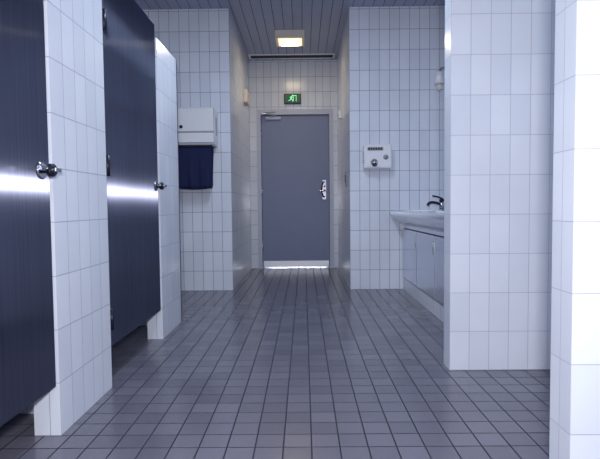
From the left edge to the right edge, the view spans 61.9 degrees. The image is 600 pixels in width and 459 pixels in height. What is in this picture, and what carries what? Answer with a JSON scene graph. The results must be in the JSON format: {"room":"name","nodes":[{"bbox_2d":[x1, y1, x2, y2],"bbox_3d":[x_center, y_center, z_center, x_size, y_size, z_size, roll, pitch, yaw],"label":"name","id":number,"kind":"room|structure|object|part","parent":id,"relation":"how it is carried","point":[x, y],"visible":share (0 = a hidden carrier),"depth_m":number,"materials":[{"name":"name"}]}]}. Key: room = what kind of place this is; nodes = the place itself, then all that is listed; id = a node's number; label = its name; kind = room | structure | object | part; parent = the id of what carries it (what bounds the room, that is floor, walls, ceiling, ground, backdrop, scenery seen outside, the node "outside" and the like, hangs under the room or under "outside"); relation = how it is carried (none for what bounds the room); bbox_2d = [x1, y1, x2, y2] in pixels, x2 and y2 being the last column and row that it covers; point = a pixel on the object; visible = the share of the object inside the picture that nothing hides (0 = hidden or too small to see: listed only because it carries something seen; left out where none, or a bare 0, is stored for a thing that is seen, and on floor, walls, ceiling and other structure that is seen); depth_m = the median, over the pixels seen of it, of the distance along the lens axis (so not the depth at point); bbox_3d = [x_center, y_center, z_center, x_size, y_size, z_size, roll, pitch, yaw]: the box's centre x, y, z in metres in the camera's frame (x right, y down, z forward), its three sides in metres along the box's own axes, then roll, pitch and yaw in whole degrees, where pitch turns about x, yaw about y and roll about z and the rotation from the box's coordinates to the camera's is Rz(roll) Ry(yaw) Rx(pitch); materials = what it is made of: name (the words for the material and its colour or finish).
{"room":"public restroom","nodes":[
{"label":"public restroom","id":0,"kind":"room"},
{"bbox_2d":[19,0,111,435],"bbox_3d":[-1.694,-0.190,2.086,1.583,1.920,0.500,-1,3,0],"label":"wall","id":1,"kind":"structure","parent":0,"point":[73,30],"depth_m":2.02,"materials":[{"name":"tile"}]},
{"bbox_2d":[102,0,160,345],"bbox_3d":[-0.917,-0.364,2.756,0.053,1.810,0.839,-1,3,0],"label":"leaf","id":2,"kind":"object","parent":1,"relation":"attached to","point":[129,36],"depth_m":2.68,"materials":[{"name":"metal"}]},
{"bbox_3d":[-0.909,-0.970,2.318,0.020,0.100,0.020,-1,3,0],"label":"hinge","id":3,"kind":"part","parent":2,"relation":"part of","materials":[{"name":"silver metal"}]},
{"bbox_3d":[-0.903,-0.300,2.349,0.020,0.100,0.020,-1,3,0],"label":"hinge","id":4,"kind":"part","parent":2,"relation":"part of","materials":[{"name":"silver metal"}]},
{"bbox_3d":[-0.896,0.429,2.382,0.020,0.100,0.020,-1,3,0],"label":"hinge","id":5,"kind":"part","parent":2,"relation":"part of","materials":[{"name":"silver metal"}]},
{"bbox_2d":[140,37,180,338],"bbox_3d":[-1.683,-0.253,3.435,1.583,1.920,0.480,-1,3,0],"label":"wall","id":6,"kind":"structure","parent":0,"point":[168,318],"depth_m":3.37,"materials":[{"name":"tile"}]},
{"bbox_2d":[176,59,181,321],"bbox_3d":[-0.939,-0.274,3.675,0.102,1.925,0.012,-1,3,0],"label":"trim","id":7,"kind":"structure","parent":6,"relation":"attached to","point":[176,59],"depth_m":3.67,"materials":[{"name":"tile"}]},
{"bbox_2d":[143,9,251,290],"bbox_3d":[-1.624,-0.820,5.936,1.872,2.820,1.790,-1,3,0],"label":"wall","id":8,"kind":"structure","parent":0,"point":[206,45],"depth_m":5.06,"materials":[{"name":"tile"}]},
{"bbox_2d":[178,107,217,189],"bbox_3d":[-1.035,-0.785,4.906,0.436,0.786,0.261,-1,3,0],"label":"dispenser","id":9,"kind":"object","parent":8,"relation":"attached to","point":[197,126],"visible":0.88,"depth_m":4.84,"materials":[{"name":"white plastic"}]},
{"bbox_2d":[244,89,248,105],"bbox_3d":[-0.668,-1.656,6.275,0.050,0.160,0.240,-1,3,0],"label":"alarm box","id":10,"kind":"object","parent":8,"relation":"attached to","point":[246,93],"visible":1,"depth_m":6.16,"materials":[{"name":"beige plastic"}]},
{"bbox_2d":[0,266,549,458],"bbox_3d":[-0.494,0.768,2.968,4.150,0.100,11.050,-1,3,0],"label":"floor","id":11,"kind":"structure","parent":0,"point":[287,362],"depth_m":2.30,"materials":[{"name":"tile"}]},
{"bbox_2d":[390,195,443,322],"bbox_3d":[1.192,0.189,3.864,0.582,0.943,2.400,-1,3,0],"label":"vanity","id":12,"kind":"object","parent":11,"relation":"on","point":[423,231],"visible":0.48,"depth_m":4.11,"materials":[{"name":"laminate"}]},
{"bbox_3d":[1.042,0.248,4.744,0.020,0.485,0.614,-1,3,0],"label":"cabinet door","id":13,"kind":"part","parent":12,"relation":"part of","materials":[{"name":"metal"}]},
{"bbox_2d":[390,210,443,232],"bbox_3d":[1.189,-0.066,3.852,0.581,0.148,2.399,-1,3,0],"label":"sink","id":14,"kind":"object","parent":12,"relation":"on","point":[429,220],"depth_m":3.87,"materials":[{"name":"white ceramic"}]},
{"bbox_2d":[404,210,441,210],"bbox_3d":[1.115,-0.174,4.538,0.332,0.007,0.452,-1,3,0],"label":"basin","id":15,"kind":"object","parent":14,"relation":"in","point":[404,210],"depth_m":4.35,"materials":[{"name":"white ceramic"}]},
{"bbox_2d":[427,195,443,209],"bbox_3d":[1.243,-0.245,4.584,0.169,0.143,0.056,-1,3,0],"label":"tap","id":16,"kind":"object","parent":14,"relation":"on","point":[441,202],"depth_m":4.57,"materials":[{"name":"metal"}]},
{"bbox_3d":[1.038,0.019,3.857,0.013,0.035,2.399,-1,3,0],"label":"rail","id":17,"kind":"part","parent":12,"relation":"part of","materials":[{"name":"metal"}]},
{"bbox_3d":[1.038,0.277,4.120,0.020,0.485,0.604,-1,3,0],"label":"cabinet door","id":18,"kind":"part","parent":12,"relation":"part of","materials":[{"name":"metal"}]},
{"bbox_3d":[1.033,0.306,3.510,0.020,0.485,0.584,-1,3,0],"label":"cabinet door","id":19,"kind":"part","parent":12,"relation":"part of","materials":[{"name":"metal"}]},
{"bbox_3d":[-1.704,-0.127,0.708,1.583,1.920,0.700,-1,3,0],"label":"wall","id":20,"kind":"structure","parent":11,"relation":"on","visible":0},
{"bbox_2d":[0,0,55,426],"bbox_3d":[-0.935,-0.303,1.435,0.037,1.810,0.764,-1,3,0],"label":"leaf","id":21,"kind":"object","parent":20,"relation":"attached to","point":[27,342],"visible":1,"depth_m":1.65,"materials":[{"name":"metal"}]},
{"bbox_2d":[36,162,45,178],"bbox_3d":[-0.908,-0.208,1.754,0.012,0.060,0.060,-1,3,0],"label":"rose","id":22,"kind":"object","parent":21,"relation":"attached to","point":[39,173],"visible":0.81,"depth_m":1.74,"materials":[{"name":"silver metal"}]},
{"bbox_3d":[-0.893,-0.208,1.754,0.030,0.022,0.022,-1,3,0],"label":"lock neck","id":23,"kind":"object","parent":22,"relation":"attached to","visible":0},
{"bbox_2d":[37,165,49,170],"bbox_3d":[-0.874,-0.208,1.714,0.023,0.020,0.094,-1,3,-9],"label":"lock latch","id":24,"kind":"object","parent":23,"relation":"attached to","point":[39,167],"visible":0.91,"depth_m":1.68,"materials":[{"name":"silver metal"}]},
{"bbox_2d":[46,164,61,176],"bbox_3d":[-0.864,-0.208,1.754,0.039,0.046,0.046,-1,3,0],"label":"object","id":25,"kind":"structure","parent":24,"relation":"attached to","point":[50,173],"depth_m":1.74,"materials":[{"name":"metal"}]},
{"bbox_3d":[-0.852,-0.208,1.754,0.014,0.014,0.044,-1,3,0],"label":"lock turn knob","id":26,"kind":"part","parent":25,"relation":"part of","materials":[{"name":"silver metal"}]},
{"bbox_2d":[135,0,444,60],"bbox_3d":[-0.522,-2.148,2.833,4.150,0.100,11.050,-1,3,0],"label":"ceiling","id":27,"kind":"structure","parent":0,"point":[322,22],"depth_m":5.18,"materials":[{"name":"beige plastic"}]},
{"bbox_2d":[275,30,303,46],"bbox_3d":[-0.114,-2.191,5.756,0.330,0.092,0.340,-1,3,0],"label":"ceiling lamp","id":28,"kind":"object","parent":27,"relation":"attached to","point":[283,38],"depth_m":5.63,"materials":[{"name":"white plastic"}]},
{"bbox_2d":[248,53,334,58],"bbox_3d":[-0.108,-2.268,6.553,1.120,0.012,0.180,-1,3,0],"label":"ceiling vent","id":29,"kind":"object","parent":27,"relation":"attached to","point":[323,55],"depth_m":6.55,"materials":[{"name":"grey metal"}]},
{"bbox_2d":[249,60,337,268],"bbox_3d":[-0.478,-0.875,6.896,4.150,2.820,0.150,-1,3,0],"label":"wall","id":30,"kind":"structure","parent":0,"point":[316,80],"depth_m":6.77,"materials":[{"name":"tile"}]},
{"bbox_2d":[284,93,300,103],"bbox_3d":[-0.102,-1.762,6.749,0.230,0.135,0.056,-1,3,0],"label":"exit sign","id":31,"kind":"object","parent":30,"relation":"attached to","point":[288,98],"visible":1,"depth_m":6.72,"materials":[{"name":"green plastic"}]},
{"bbox_2d":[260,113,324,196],"bbox_3d":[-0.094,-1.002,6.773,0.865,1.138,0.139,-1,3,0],"label":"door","id":32,"kind":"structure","parent":30,"relation":"in","point":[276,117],"depth_m":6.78,"materials":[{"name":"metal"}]},
{"bbox_2d":[256,109,333,268],"bbox_3d":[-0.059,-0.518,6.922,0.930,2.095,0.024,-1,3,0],"label":"door frame","id":33,"kind":"object","parent":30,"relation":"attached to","point":[261,140],"depth_m":6.93,"materials":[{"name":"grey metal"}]},
{"bbox_2d":[261,115,329,266],"bbox_3d":[-0.060,-0.522,6.886,0.920,2.072,0.045,-1,3,0],"label":"leaf","id":34,"kind":"object","parent":30,"relation":"attached to","point":[295,148],"visible":1,"depth_m":6.86,"materials":[{"name":"paint"}]},
{"bbox_2d":[264,260,328,266],"bbox_3d":[-0.050,0.472,6.908,0.900,0.080,0.004,-1,3,0],"label":"kick plate","id":35,"kind":"object","parent":34,"relation":"attached to","point":[325,262],"visible":1,"depth_m":6.91,"materials":[{"name":"metal"}]},
{"bbox_2d":[322,180,325,199],"bbox_3d":[0.334,-0.546,6.856,0.052,0.270,0.009,-1,3,0],"label":"plate","id":36,"kind":"object","parent":34,"relation":"attached to","point":[323,187],"visible":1,"depth_m":6.85,"materials":[{"name":"silver metal"}]},
{"bbox_2d":[337,6,444,288],"bbox_3d":[1.048,-0.844,5.915,1.084,2.820,1.790,-1,3,0],"label":"wall","id":37,"kind":"structure","parent":0,"point":[389,59],"depth_m":5.02,"materials":[{"name":"tile"}]},
{"bbox_2d":[338,110,341,118],"bbox_3d":[0.479,-1.385,6.029,0.046,0.100,0.080,-1,3,0],"label":"sensor","id":38,"kind":"object","parent":37,"relation":"attached to","point":[339,111],"visible":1,"depth_m":5.99,"materials":[{"name":"white plastic"}]},
{"bbox_2d":[363,144,391,168],"bbox_3d":[0.765,-0.722,4.940,0.276,0.240,0.173,-1,3,0],"label":"dryer","id":39,"kind":"object","parent":37,"relation":"attached to","point":[375,156],"visible":1,"depth_m":4.91,"materials":[{"name":"white metal"}]},
{"bbox_2d":[444,0,555,369],"bbox_3d":[1.111,-0.690,2.562,0.707,2.820,0.110,-1,3,0],"label":"wall","id":40,"kind":"structure","parent":0,"point":[500,54],"depth_m":2.53,"materials":[{"name":"tile"}]},
{"bbox_2d":[549,0,599,458],"bbox_3d":[1.102,-0.636,1.406,0.707,2.820,0.115,-1,3,0],"label":"wall partition","id":41,"kind":"structure","parent":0,"point":[575,295],"depth_m":1.40,"materials":[{"name":"tile"}]},
{"bbox_3d":[1.504,-0.632,1.241,0.100,2.820,7.560,-1,3,0],"label":"wall","id":42,"kind":"structure","parent":0,"visible":0},
{"bbox_2d":[434,67,444,90],"bbox_3d":[1.347,-1.369,4.531,0.254,0.211,0.090,-1,3,0],"label":"wall lamp","id":43,"kind":"object","parent":42,"relation":"attached to","point":[439,79],"visible":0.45,"depth_m":4.51,"materials":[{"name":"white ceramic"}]},
{"bbox_3d":[1.264,-1.373,4.532,0.089,0.110,0.089,-1,3,0],"label":"lamp shade","id":44,"kind":"part","parent":43,"relation":"part of","materials":[{"name":"white glass"}]},
{"bbox_2d":[437,84,441,90],"bbox_3d":[1.264,-1.293,4.535,0.044,0.060,0.044,-1,3,0],"label":"socket","id":45,"kind":"object","parent":43,"relation":"attached to","point":[439,86],"depth_m":4.52,"materials":[{"name":"beige plastic"}]}
]}

